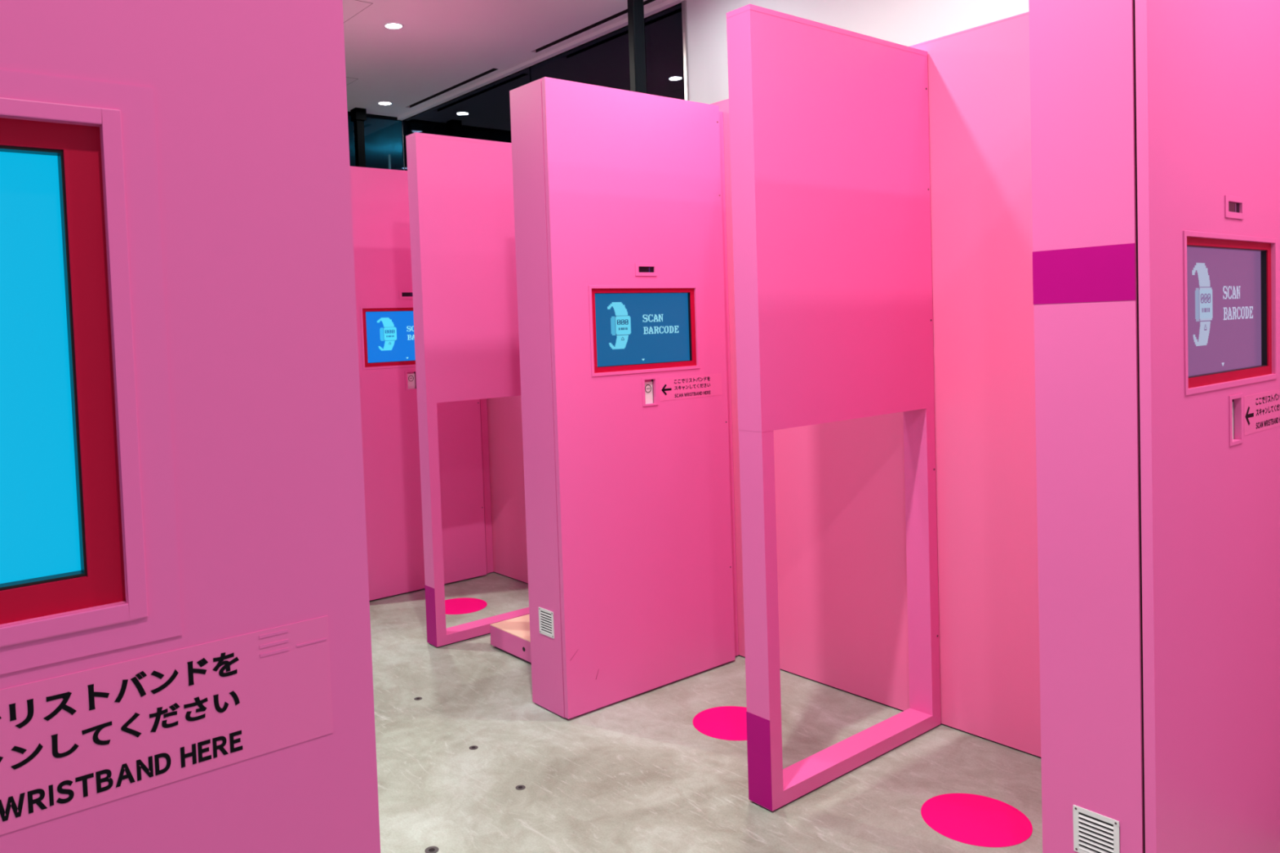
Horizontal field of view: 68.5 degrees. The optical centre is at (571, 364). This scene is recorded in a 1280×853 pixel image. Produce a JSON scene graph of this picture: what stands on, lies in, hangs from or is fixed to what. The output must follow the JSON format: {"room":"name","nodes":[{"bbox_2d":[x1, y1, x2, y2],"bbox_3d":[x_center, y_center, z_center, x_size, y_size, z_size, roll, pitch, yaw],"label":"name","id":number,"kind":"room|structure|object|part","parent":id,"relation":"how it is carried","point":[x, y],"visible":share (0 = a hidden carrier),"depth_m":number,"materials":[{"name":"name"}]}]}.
{"room":"interactive exhibition hall","nodes":[
{"label":"interactive exhibition hall","id":0,"kind":"room"},
{"bbox_2d":[343,0,667,116],"bbox_3d":[-0.716,-1.912,1.875,6.150,0.120,10.280,-4,3,-38],"label":"ceiling","id":1,"kind":"structure","parent":0,"point":[441,45],"depth_m":5.78,"materials":[{"name":"paint"}]},
{"bbox_2d":[346,76,358,84],"bbox_3d":[-1.918,-1.995,6.638,0.600,0.002,0.600,-4,3,-38],"label":"access hatch","id":2,"kind":"object","parent":1,"relation":"attached to","point":[348,80],"visible":0.17,"depth_m":6.61,"materials":[{"name":"paint"}]},
{"bbox_2d":[342,0,372,22],"bbox_3d":[-1.500,-1.951,5.149,0.600,0.002,0.600,-4,3,-38],"label":"access hatch","id":3,"kind":"object","parent":1,"relation":"attached to","point":[351,8],"visible":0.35,"depth_m":5.15,"materials":[{"name":"paint"}]},
{"bbox_2d":[377,101,392,105],"bbox_3d":[-1.454,-2.036,7.300,0.120,0.004,0.120,-4,3,-38],"label":"recessed light","id":4,"kind":"object","parent":1,"relation":"in","point":[381,103],"visible":1,"depth_m":7.30,"materials":[{"name":"white plastic"}]},
{"bbox_2d":[378,102,391,104],"bbox_3d":[-1.454,-2.036,7.300,0.094,0.002,0.094,-4,3,-38],"label":"diffuser","id":5,"kind":"object","parent":4,"relation":"attached to","point":[380,103],"depth_m":7.30,"materials":[{"name":"white plastic"}]},
{"bbox_2d":[383,22,404,29],"bbox_3d":[-1.039,-1.979,5.475,0.120,0.004,0.120,-4,3,-38],"label":"recessed light","id":6,"kind":"object","parent":1,"relation":"in","point":[391,25],"visible":1,"depth_m":5.47,"materials":[{"name":"white plastic"}]},
{"bbox_2d":[385,23,401,28],"bbox_3d":[-1.039,-1.979,5.475,0.094,0.002,0.094,-4,3,-38],"label":"diffuser","id":7,"kind":"object","parent":6,"relation":"attached to","point":[387,25],"depth_m":5.47,"materials":[{"name":"white plastic"}]},
{"bbox_2d":[406,67,498,107],"bbox_3d":[-0.916,-2.104,6.962,0.043,0.119,1.292,-4,3,-38],"label":"air slot","id":8,"kind":"object","parent":1,"relation":"attached to","point":[493,68],"visible":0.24,"depth_m":6.93,"materials":[{"name":"black metal"}]},
{"bbox_2d":[533,0,654,52],"bbox_3d":[0.269,-2.086,5.423,0.043,0.119,1.703,-4,3,-38],"label":"air slot","id":9,"kind":"object","parent":1,"relation":"attached to","point":[646,2],"visible":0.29,"depth_m":5.68,"materials":[{"name":"black metal"}]},
{"bbox_2d":[528,25,630,90],"bbox_3d":[0.129,-0.400,5.971,0.023,3.280,1.146,-4,3,-38],"label":"window","id":10,"kind":"structure","parent":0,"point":[603,60],"depth_m":5.80,"materials":[{"name":"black glass"}]},
{"bbox_3d":[0.074,-2.023,5.904,0.022,0.030,1.138,-4,3,-38],"label":"rail","id":11,"kind":"part","parent":10,"relation":"part of","materials":[{"name":"metal"}]},
{"bbox_2d":[368,572,1042,852],"bbox_3d":[-0.414,1.320,5.250,10.400,0.060,15.200,-4,3,-38],"label":"floor","id":12,"kind":"structure","parent":0,"point":[635,774],"depth_m":3.12,"materials":[{"name":"concrete"}]},
{"bbox_2d":[0,0,380,852],"bbox_3d":[-0.593,0.278,0.565,0.918,2.400,0.235,-4,3,-38],"label":"partition wall","id":13,"kind":"structure","parent":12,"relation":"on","point":[186,658],"depth_m":0.66,"materials":[{"name":"pink paint"}]},
{"bbox_3d":[-0.530,0.016,0.464,0.582,0.348,0.004,-4,3,-38],"label":"screen frame","id":14,"kind":"part","parent":13,"relation":"part of","materials":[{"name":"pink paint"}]},
{"bbox_2d":[350,107,366,167],"bbox_3d":[-1.644,-0.399,7.539,0.090,3.280,0.100,-4,3,-38],"label":"steel post","id":15,"kind":"object","parent":12,"relation":"on","point":[357,115],"visible":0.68,"depth_m":7.46,"materials":[{"name":"black metal"}]},
{"bbox_2d":[347,111,404,170],"bbox_3d":[-1.978,-0.382,7.419,1.550,3.280,0.023,-4,3,-38],"label":"window","id":16,"kind":"structure","parent":12,"relation":"on","point":[384,148],"depth_m":7.71,"materials":[{"name":"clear glass"}]},
{"bbox_3d":[-2.034,-2.005,7.358,1.542,0.030,0.022,-4,3,-38],"label":"rail","id":17,"kind":"part","parent":16,"relation":"part of","materials":[{"name":"metal"}]},
{"bbox_2d":[413,697,422,700],"bbox_3d":[-0.622,1.354,3.796,0.032,0.001,0.032,-4,3,-38],"label":"anchor","id":18,"kind":"object","parent":12,"relation":"on","point":[416,698],"visible":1,"depth_m":3.79,"materials":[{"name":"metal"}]},
{"bbox_2d":[350,165,493,600],"bbox_3d":[-0.958,0.100,5.441,0.987,2.400,0.235,-4,3,-38],"label":"partition wall","id":19,"kind":"structure","parent":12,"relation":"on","point":[380,198],"depth_m":5.28,"materials":[{"name":"pink paint"}]},
{"bbox_3d":[-0.922,-0.160,5.319,0.582,0.348,0.004,-4,3,-38],"label":"screen frame","id":20,"kind":"part","parent":19,"relation":"part of","materials":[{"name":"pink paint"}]},
{"bbox_3d":[-0.927,-0.397,5.313,0.114,0.051,0.004,-4,3,-38],"label":"sensor frame","id":21,"kind":"part","parent":19,"relation":"part of","materials":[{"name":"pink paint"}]},
{"bbox_3d":[-0.909,0.090,5.333,0.083,0.116,0.004,-4,3,-38],"label":"scanner frame","id":22,"kind":"part","parent":19,"relation":"part of","materials":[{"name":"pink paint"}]},
{"bbox_2d":[424,846,439,852],"bbox_3d":[-0.400,1.389,2.681,0.040,0.001,0.040,-4,3,-38],"label":"anchor","id":23,"kind":"object","parent":12,"relation":"on","point":[431,849],"visible":1,"depth_m":2.68,"materials":[{"name":"metal"}]},
{"bbox_2d":[401,66,529,170],"bbox_3d":[-0.788,-0.414,7.161,0.023,3.280,1.851,-4,3,-38],"label":"window","id":24,"kind":"structure","parent":12,"relation":"on","point":[482,113],"depth_m":6.92,"materials":[{"name":"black glass"}]},
{"bbox_3d":[-0.843,-2.037,7.095,0.022,0.030,1.843,-4,3,-38],"label":"rail","id":25,"kind":"part","parent":24,"relation":"part of","materials":[{"name":"metal"}]},
{"bbox_2d":[444,597,487,614],"bbox_3d":[-0.607,1.304,5.059,0.300,0.001,0.300,-4,3,-38],"label":"disc","id":26,"kind":"object","parent":12,"relation":"on","point":[463,605],"visible":0.73,"depth_m":5.06,"materials":[{"name":"pink plastic"}]},
{"bbox_2d":[405,132,528,648],"bbox_3d":[-0.331,0.108,4.666,0.936,2.400,0.094,-4,3,-38],"label":"wall","id":27,"kind":"structure","parent":12,"relation":"on","point":[460,189],"depth_m":4.44,"materials":[{"name":"pink paint"}]},
{"bbox_3d":[-0.352,-0.459,4.644,0.936,1.233,0.092,-4,3,-38],"label":"header panel","id":28,"kind":"part","parent":27,"relation":"part of","materials":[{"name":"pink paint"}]},
{"bbox_3d":[-0.289,1.278,4.712,0.830,0.045,0.091,-4,3,-38],"label":"sill","id":29,"kind":"part","parent":27,"relation":"part of","materials":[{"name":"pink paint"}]},
{"bbox_2d":[469,746,478,750],"bbox_3d":[-0.348,1.362,3.331,0.032,0.001,0.032,-4,3,-38],"label":"anchor","id":30,"kind":"object","parent":12,"relation":"on","point":[472,748],"visible":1,"depth_m":3.33,"materials":[{"name":"metal"}]},
{"bbox_2d":[489,614,531,663],"bbox_3d":[0.116,1.252,4.339,0.736,0.108,0.672,-4,3,-38],"label":"platform","id":31,"kind":"object","parent":12,"relation":"on","point":[512,636],"visible":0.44,"depth_m":4.28,"materials":[{"name":"pink paint"}]},
{"bbox_2d":[515,785,525,790],"bbox_3d":[-0.165,1.367,3.029,0.032,0.001,0.032,-4,3,-38],"label":"anchor","id":32,"kind":"object","parent":12,"relation":"on","point":[518,787],"visible":1,"depth_m":3.03,"materials":[{"name":"metal"}]},
{"bbox_2d":[509,76,738,719],"bbox_3d":[0.261,0.118,3.863,0.982,2.400,0.235,-4,3,-38],"label":"partition wall","id":33,"kind":"structure","parent":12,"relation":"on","point":[620,195],"depth_m":3.68,"materials":[{"name":"pink paint"}]},
{"bbox_3d":[-0.126,0.140,3.584,0.020,2.393,0.206,-4,3,-38],"label":"panel","id":34,"kind":"part","parent":33,"relation":"part of","materials":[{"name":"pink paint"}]},
{"bbox_2d":[538,607,554,638],"bbox_3d":[-0.097,0.992,3.600,0.003,0.102,0.094,-4,3,-38],"label":"vent grille","id":35,"kind":"object","parent":33,"relation":"attached to","point":[546,615],"depth_m":3.60,"materials":[{"name":"metal"}]},
{"bbox_3d":[0.301,-0.142,3.745,0.582,0.348,0.004,-4,3,-38],"label":"screen frame","id":36,"kind":"part","parent":33,"relation":"part of","materials":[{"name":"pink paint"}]},
{"bbox_3d":[0.297,-0.379,3.739,0.114,0.051,0.004,-4,3,-38],"label":"sensor frame","id":37,"kind":"part","parent":33,"relation":"part of","materials":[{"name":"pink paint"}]},
{"bbox_3d":[0.315,0.108,3.758,0.083,0.116,0.004,-4,3,-38],"label":"scanner frame","id":38,"kind":"part","parent":33,"relation":"part of","materials":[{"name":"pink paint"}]},
{"bbox_2d":[626,0,646,93],"bbox_3d":[0.395,-0.373,5.039,0.130,3.280,0.100,-4,3,-38],"label":"steel post","id":39,"kind":"object","parent":12,"relation":"on","point":[635,7],"visible":0.02,"depth_m":4.96,"materials":[{"name":"black metal"}]},
{"bbox_2d":[693,706,746,741],"bbox_3d":[0.598,1.323,3.461,0.300,0.001,0.300,-4,3,-38],"label":"disc","id":40,"kind":"object","parent":12,"relation":"on","point":[724,722],"visible":0.64,"depth_m":3.46,"materials":[{"name":"pink plastic"}]},
{"bbox_2d":[726,4,941,812],"bbox_3d":[0.896,0.126,3.084,0.920,2.400,0.094,-4,3,-38],"label":"wall","id":41,"kind":"structure","parent":12,"relation":"on","point":[829,124],"depth_m":2.95,"materials":[{"name":"pink paint"}]},
{"bbox_3d":[0.876,-0.441,3.062,0.920,1.233,0.092,-4,3,-38],"label":"header panel","id":42,"kind":"part","parent":41,"relation":"part of","materials":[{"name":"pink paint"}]},
{"bbox_3d":[0.938,1.296,3.131,0.814,0.045,0.091,-4,3,-38],"label":"sill","id":43,"kind":"part","parent":41,"relation":"part of","materials":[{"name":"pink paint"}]},
{"bbox_2d":[920,793,1032,847],"bbox_3d":[1.183,1.330,2.744,0.300,0.001,0.300,-4,3,-38],"label":"disc","id":44,"kind":"object","parent":12,"relation":"on","point":[973,820],"visible":1,"depth_m":2.73,"materials":[{"name":"pink plastic"}]},
{"bbox_2d":[1028,0,1279,852],"bbox_3d":[1.483,0.137,2.272,0.987,2.400,0.236,-4,3,-38],"label":"partition wall","id":45,"kind":"structure","parent":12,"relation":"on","point":[1155,124],"depth_m":2.01,"materials":[{"name":"pink paint"}]},
{"bbox_3d":[1.094,0.159,1.991,0.020,2.393,0.206,-4,3,-38],"label":"panel","id":46,"kind":"part","parent":45,"relation":"part of","materials":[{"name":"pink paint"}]},
{"bbox_2d":[1072,804,1119,852],"bbox_3d":[1.123,1.011,2.007,0.003,0.102,0.094,-4,3,-38],"label":"vent grille","id":47,"kind":"object","parent":45,"relation":"attached to","point":[1095,829],"depth_m":2.01,"materials":[{"name":"metal"}]},
{"bbox_3d":[1.521,0.135,2.169,0.915,2.390,0.021,-4,3,-38],"label":"panel","id":48,"kind":"part","parent":45,"relation":"part of","materials":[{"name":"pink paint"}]},
{"bbox_3d":[1.522,-0.123,2.152,0.582,0.348,0.004,-4,3,-38],"label":"screen frame","id":49,"kind":"part","parent":45,"relation":"part of","materials":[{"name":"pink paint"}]},
{"bbox_3d":[1.517,-0.360,2.146,0.114,0.051,0.004,-4,3,-38],"label":"sensor frame","id":50,"kind":"part","parent":45,"relation":"part of","materials":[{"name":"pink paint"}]},
{"bbox_3d":[1.535,0.127,2.165,0.083,0.116,0.004,-4,3,-38],"label":"scanner frame","id":51,"kind":"part","parent":45,"relation":"part of","materials":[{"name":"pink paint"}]},
{"bbox_2d":[486,11,1040,758],"bbox_3d":[1.528,0.085,3.071,0.061,2.438,7.800,-4,3,-38],"label":"wall","id":52,"kind":"structure","parent":0,"point":[840,489],"depth_m":3.27,"materials":[{"name":"pink paint"}]},
{"bbox_2d":[686,0,1028,103],"bbox_3d":[2.850,-0.362,2.521,0.120,3.280,6.925,-4,3,-38],"label":"wall","id":53,"kind":"structure","parent":0,"point":[908,23],"depth_m":4.36,"materials":[{"name":"white paint"}]},
{"bbox_2d":[397,0,684,119],"bbox_3d":[-0.408,-2.032,6.478,0.045,0.022,3.360,-4,3,-38],"label":"trim","id":54,"kind":"structure","parent":53,"relation":"attached to","point":[668,3],"depth_m":6.17,"materials":[{"name":"paint"}]},
{"bbox_2d":[644,2,684,99],"bbox_3d":[0.580,-0.394,5.386,0.023,3.280,0.323,-4,3,-38],"label":"window","id":55,"kind":"structure","parent":53,"relation":"in","point":[664,45],"depth_m":5.32,"materials":[{"name":"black glass"}]},
{"bbox_3d":[0.524,-2.016,5.319,0.022,0.030,0.315,-4,3,-38],"label":"rail","id":56,"kind":"part","parent":55,"relation":"part of","materials":[{"name":"metal"}]},
{"bbox_2d":[681,0,688,100],"bbox_3d":[0.697,-0.392,5.250,0.062,3.280,0.027,-4,3,-38],"label":"trim","id":57,"kind":"structure","parent":53,"relation":"attached to","point":[683,2],"depth_m":5.18,"materials":[{"name":"metal"}]}
]}

